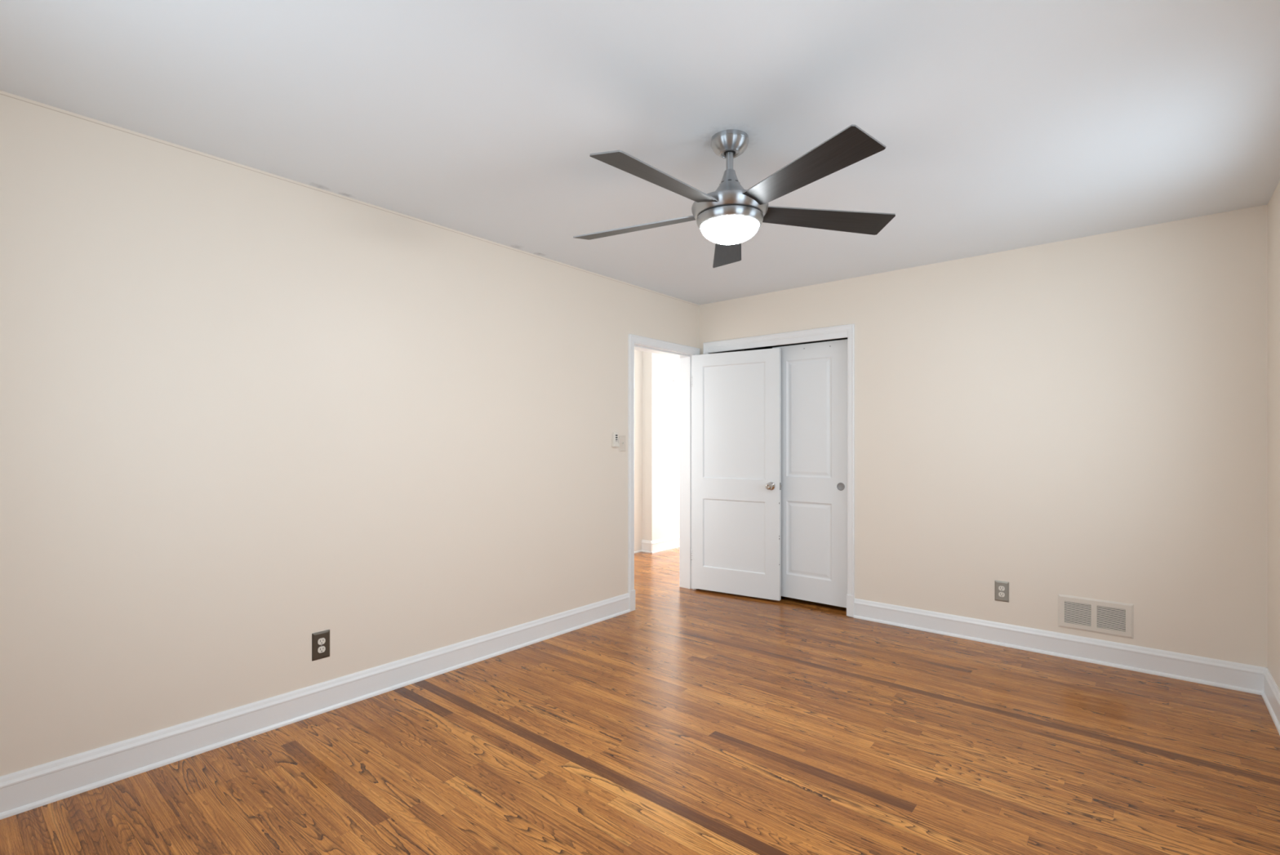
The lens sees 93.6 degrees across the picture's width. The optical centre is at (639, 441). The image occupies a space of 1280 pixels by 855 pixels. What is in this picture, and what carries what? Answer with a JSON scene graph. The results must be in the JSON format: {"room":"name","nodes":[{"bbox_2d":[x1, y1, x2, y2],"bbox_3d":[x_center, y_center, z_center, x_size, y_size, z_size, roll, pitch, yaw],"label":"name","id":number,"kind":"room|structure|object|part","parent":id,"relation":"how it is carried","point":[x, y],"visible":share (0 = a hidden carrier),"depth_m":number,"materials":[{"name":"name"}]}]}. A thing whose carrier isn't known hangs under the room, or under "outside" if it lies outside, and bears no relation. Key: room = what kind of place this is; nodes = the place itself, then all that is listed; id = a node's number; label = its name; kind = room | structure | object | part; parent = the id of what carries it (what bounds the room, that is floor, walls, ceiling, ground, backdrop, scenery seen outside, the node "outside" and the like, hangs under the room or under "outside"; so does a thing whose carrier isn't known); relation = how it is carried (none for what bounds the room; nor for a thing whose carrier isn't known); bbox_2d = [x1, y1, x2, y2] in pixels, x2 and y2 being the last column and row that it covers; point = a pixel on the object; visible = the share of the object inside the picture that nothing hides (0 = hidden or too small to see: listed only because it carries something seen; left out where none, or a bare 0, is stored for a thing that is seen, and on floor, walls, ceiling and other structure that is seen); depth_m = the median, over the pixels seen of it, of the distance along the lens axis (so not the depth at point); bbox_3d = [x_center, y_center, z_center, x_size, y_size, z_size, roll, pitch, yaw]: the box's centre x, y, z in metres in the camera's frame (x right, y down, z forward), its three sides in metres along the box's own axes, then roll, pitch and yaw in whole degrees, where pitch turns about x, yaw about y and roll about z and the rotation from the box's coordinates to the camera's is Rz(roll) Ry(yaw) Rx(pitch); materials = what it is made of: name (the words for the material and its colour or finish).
{"room":"empty bedroom","nodes":[
{"label":"empty bedroom","id":0,"kind":"room"},
{"bbox_2d":[0,89,744,776],"bbox_3d":[-0.078,0.064,4.561,0.147,2.473,7.850,0,0,40],"label":"wall","id":1,"kind":"structure","parent":0,"point":[247,413],"depth_m":2.59,"materials":[{"name":"beige paint"}]},
{"bbox_2d":[0,592,630,819],"bbox_3d":[-1.260,1.183,3.023,0.024,0.134,3.673,0,0,40],"label":"baseboard","id":2,"kind":"structure","parent":1,"relation":"attached to","point":[31,788],"depth_m":2.56,"materials":[{"name":"white wood"}]},
{"bbox_2d":[311,629,329,661],"bbox_3d":[-1.474,0.941,2.779,0.010,0.126,0.078,0,0,40],"label":"wall outlet","id":3,"kind":"object","parent":1,"relation":"attached to","point":[320,640],"visible":1,"depth_m":2.77,"materials":[{"name":"brown metal"}]},
{"bbox_2d":[317,645,325,653],"bbox_3d":[-1.473,0.960,2.778,0.006,0.028,0.032,0,0,40],"label":"receptacle","id":4,"kind":"object","parent":3,"relation":"attached to","point":[321,649],"depth_m":2.78,"materials":[{"name":"white plastic"}]},
{"bbox_2d":[317,637,325,644],"bbox_3d":[-1.473,0.922,2.778,0.006,0.028,0.032,0,0,40],"label":"receptacle","id":5,"kind":"object","parent":3,"relation":"attached to","point":[321,641],"depth_m":2.78,"materials":[{"name":"white plastic"}]},
{"bbox_2d":[612,434,619,446],"bbox_3d":[-0.175,-0.009,4.312,0.026,0.086,0.056,0,0,40],"label":"remote holder","id":6,"kind":"object","parent":1,"relation":"attached to","point":[614,444],"visible":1,"depth_m":4.30,"materials":[{"name":"white plastic"}]},
{"bbox_2d":[613,431,617,443],"bbox_3d":[-0.175,-0.019,4.311,0.021,0.098,0.043,0,0,40],"label":"remote","id":7,"kind":"object","parent":6,"relation":"in","point":[615,433],"visible":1,"depth_m":4.30,"materials":[{"name":"white plastic"}]},
{"bbox_2d":[618,435,625,451],"bbox_3d":[-0.123,0.012,4.380,0.018,0.116,0.072,0,0,40],"label":"light switch","id":8,"kind":"object","parent":1,"relation":"attached to","point":[622,437],"visible":1,"depth_m":4.38,"materials":[{"name":"beige plastic"}]},
{"bbox_2d":[627,333,700,611],"bbox_3d":[0.214,0.227,4.779,0.020,2.047,0.915,0,0,40],"label":"trim","id":9,"kind":"structure","parent":1,"relation":"attached to","point":[632,339],"depth_m":4.45,"materials":[{"name":"white wood"}]},
{"bbox_2d":[634,342,694,589],"bbox_3d":[0.150,0.248,4.833,0.150,2.003,0.826,0,0,40],"label":"trim","id":10,"kind":"structure","parent":1,"relation":"attached to","point":[685,358],"depth_m":5.12,"materials":[{"name":"white wood"}]},
{"bbox_2d":[0,0,1279,304],"bbox_3d":[0.729,-1.223,3.883,5.108,0.100,7.850,0,0,40],"label":"ceiling","id":11,"kind":"structure","parent":0,"point":[1002,125],"depth_m":2.11,"materials":[{"name":"paint"}]},
{"bbox_2d":[573,124,895,267],"bbox_3d":[0.317,-0.972,2.301,1.307,0.400,1.265,0,0,40],"label":"ceiling fan","id":12,"kind":"object","parent":11,"relation":"hanging from","point":[729,215],"visible":1,"depth_m":2.22,"materials":[{"name":"silver metal"}]},
{"bbox_3d":[-0.019,-0.885,2.485,0.542,0.005,0.146,0,13,28],"label":"fan blade","id":13,"kind":"part","parent":12,"relation":"part of","materials":[{"name":"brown wood"}]},
{"bbox_3d":[0.081,-0.885,2.025,0.542,0.005,0.146,0,13,-44],"label":"fan blade","id":14,"kind":"part","parent":12,"relation":"part of","materials":[{"name":"brown wood"}]},
{"bbox_3d":[0.387,-0.885,2.722,0.146,0.005,0.542,-14,-2,10],"label":"fan blade","id":15,"kind":"part","parent":12,"relation":"part of","materials":[{"name":"brown wood"}]},
{"bbox_3d":[0.347,-0.807,2.324,0.224,0.070,0.224,0,0,40],"label":"lamp shade","id":16,"kind":"part","parent":12,"relation":"part of","materials":[{"name":"white glass"}]},
{"bbox_2d":[724,150,735,155],"bbox_3d":[0.347,-1.119,2.324,0.043,0.009,0.043,0,0,40],"label":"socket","id":17,"kind":"object","parent":12,"relation":"attached to","point":[726,152],"depth_m":2.31,"materials":[{"name":"silver metal"}]},
{"bbox_3d":[0.549,-0.885,1.978,0.146,0.005,0.542,15,-6,-25],"label":"fan blade","id":18,"kind":"part","parent":12,"relation":"part of","materials":[{"name":"brown wood"}]},
{"bbox_3d":[0.738,-0.885,2.409,0.542,0.006,0.146,0,-13,-8],"label":"fan blade","id":19,"kind":"part","parent":12,"relation":"part of","materials":[{"name":"brown wood"}]},
{"bbox_2d":[0,546,1279,854],"bbox_3d":[0.739,1.280,3.894,5.108,0.060,7.893,0,0,40],"label":"floor","id":20,"kind":"structure","parent":0,"point":[686,721],"depth_m":2.36,"materials":[{"name":"brown wood"}]},
{"bbox_2d":[634,349,679,551],"bbox_3d":[0.237,0.064,6.158,1.426,2.473,5.000,0,0,40],"label":"wall","id":21,"kind":"structure","parent":0,"point":[656,396],"depth_m":6.84,"materials":[{"name":"beige paint"}]},
{"bbox_2d":[641,539,653,552],"bbox_3d":[0.078,1.183,6.799,0.158,0.134,0.024,0,0,40],"label":"baseboard","id":22,"kind":"structure","parent":21,"relation":"attached to","point":[646,544],"depth_m":6.80,"materials":[{"name":"white wood"}]},
{"bbox_2d":[650,535,679,553],"bbox_3d":[0.780,1.183,7.515,0.024,0.134,2.024,0,0,40],"label":"baseboard","id":23,"kind":"structure","parent":21,"relation":"attached to","point":[665,544],"depth_m":6.93,"materials":[{"name":"white wood"}]},
{"bbox_2d":[744,337,847,351],"bbox_3d":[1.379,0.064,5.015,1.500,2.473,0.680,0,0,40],"label":"door track","id":24,"kind":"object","parent":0,"point":[846,338],"depth_m":5.40,"materials":[{"name":"grey metal"}]},
{"bbox_2d":[699,204,1267,667],"bbox_3d":[1.901,0.064,4.054,3.535,2.473,0.120,0,0,40],"label":"wall","id":25,"kind":"structure","parent":0,"point":[1086,416],"depth_m":3.49,"materials":[{"name":"beige paint"}]},
{"bbox_2d":[691,347,781,600],"bbox_3d":[0.750,0.251,4.840,0.776,1.958,0.101,0,0,33],"label":"door","id":26,"kind":"structure","parent":25,"relation":"in","point":[736,549],"depth_m":4.84,"materials":[{"name":"white wood"}]},
{"bbox_3d":[1.005,0.345,4.656,0.066,0.066,0.066,0,0,33],"label":"handle","id":27,"kind":"part","parent":26,"relation":"part of","materials":[{"name":"silver metal"}]},
{"bbox_2d":[702,323,854,617],"bbox_3d":[1.032,0.204,4.691,1.289,2.091,0.022,0,0,40],"label":"trim","id":28,"kind":"structure","parent":25,"relation":"attached to","point":[847,331],"depth_m":4.30,"materials":[{"name":"white wood"}]},
{"bbox_2d":[772,338,847,607],"bbox_3d":[1.303,0.232,4.586,0.631,1.964,0.035,0,0,40],"label":"door","id":29,"kind":"structure","parent":25,"relation":"in","point":[814,375],"depth_m":4.55,"materials":[{"name":"white wood"}]},
{"bbox_3d":[1.477,0.329,4.418,0.058,0.058,0.004,0,0,40],"label":"finger pull","id":30,"kind":"part","parent":29,"relation":"part of","materials":[{"name":"grey metal"}]},
{"bbox_2d":[995,580,1008,602],"bbox_3d":[2.226,0.920,3.696,0.076,0.124,0.010,0,0,40],"label":"wall outlet","id":31,"kind":"object","parent":25,"relation":"attached to","point":[1002,588],"visible":1,"depth_m":3.69,"materials":[{"name":"grey"}]},
{"bbox_2d":[998,591,1004,596],"bbox_3d":[2.224,0.939,3.694,0.032,0.028,0.006,0,0,40],"label":"receptacle","id":32,"kind":"object","parent":31,"relation":"attached to","point":[1000,593],"depth_m":3.69,"materials":[{"name":"white plastic"}]},
{"bbox_2d":[998,586,1004,591],"bbox_3d":[2.224,0.901,3.694,0.032,0.028,0.006,0,0,40],"label":"receptacle","id":33,"kind":"object","parent":31,"relation":"attached to","point":[1000,588],"depth_m":3.69,"materials":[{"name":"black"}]},
{"bbox_2d":[853,598,1266,694],"bbox_3d":[2.308,1.183,3.617,2.048,0.134,0.024,0,0,40],"label":"baseboard","id":34,"kind":"structure","parent":25,"relation":"attached to","point":[1236,676],"depth_m":3.45,"materials":[{"name":"white wood"}]},
{"bbox_2d":[1057,594,1133,639],"bbox_3d":[2.575,0.986,3.403,0.342,0.190,0.008,0,0,40],"label":"air vent","id":35,"kind":"object","parent":25,"relation":"in","point":[1085,614],"visible":1,"depth_m":3.40,"materials":[{"name":"beige metal"}]},
{"bbox_2d":[1267,181,1279,689],"bbox_3d":[1.629,0.064,1.101,0.150,2.473,4.750,0,0,40],"label":"wall","id":36,"kind":"structure","parent":0,"point":[1273,205],"depth_m":2.80,"materials":[{"name":"beige paint"}]},
{"bbox_2d":[1261,667,1279,734],"bbox_3d":[1.610,1.183,1.214,0.024,0.134,4.600,0,0,40],"label":"baseboard","id":37,"kind":"structure","parent":36,"relation":"attached to","point":[1270,695],"depth_m":2.77,"materials":[{"name":"white wood"}]}
]}

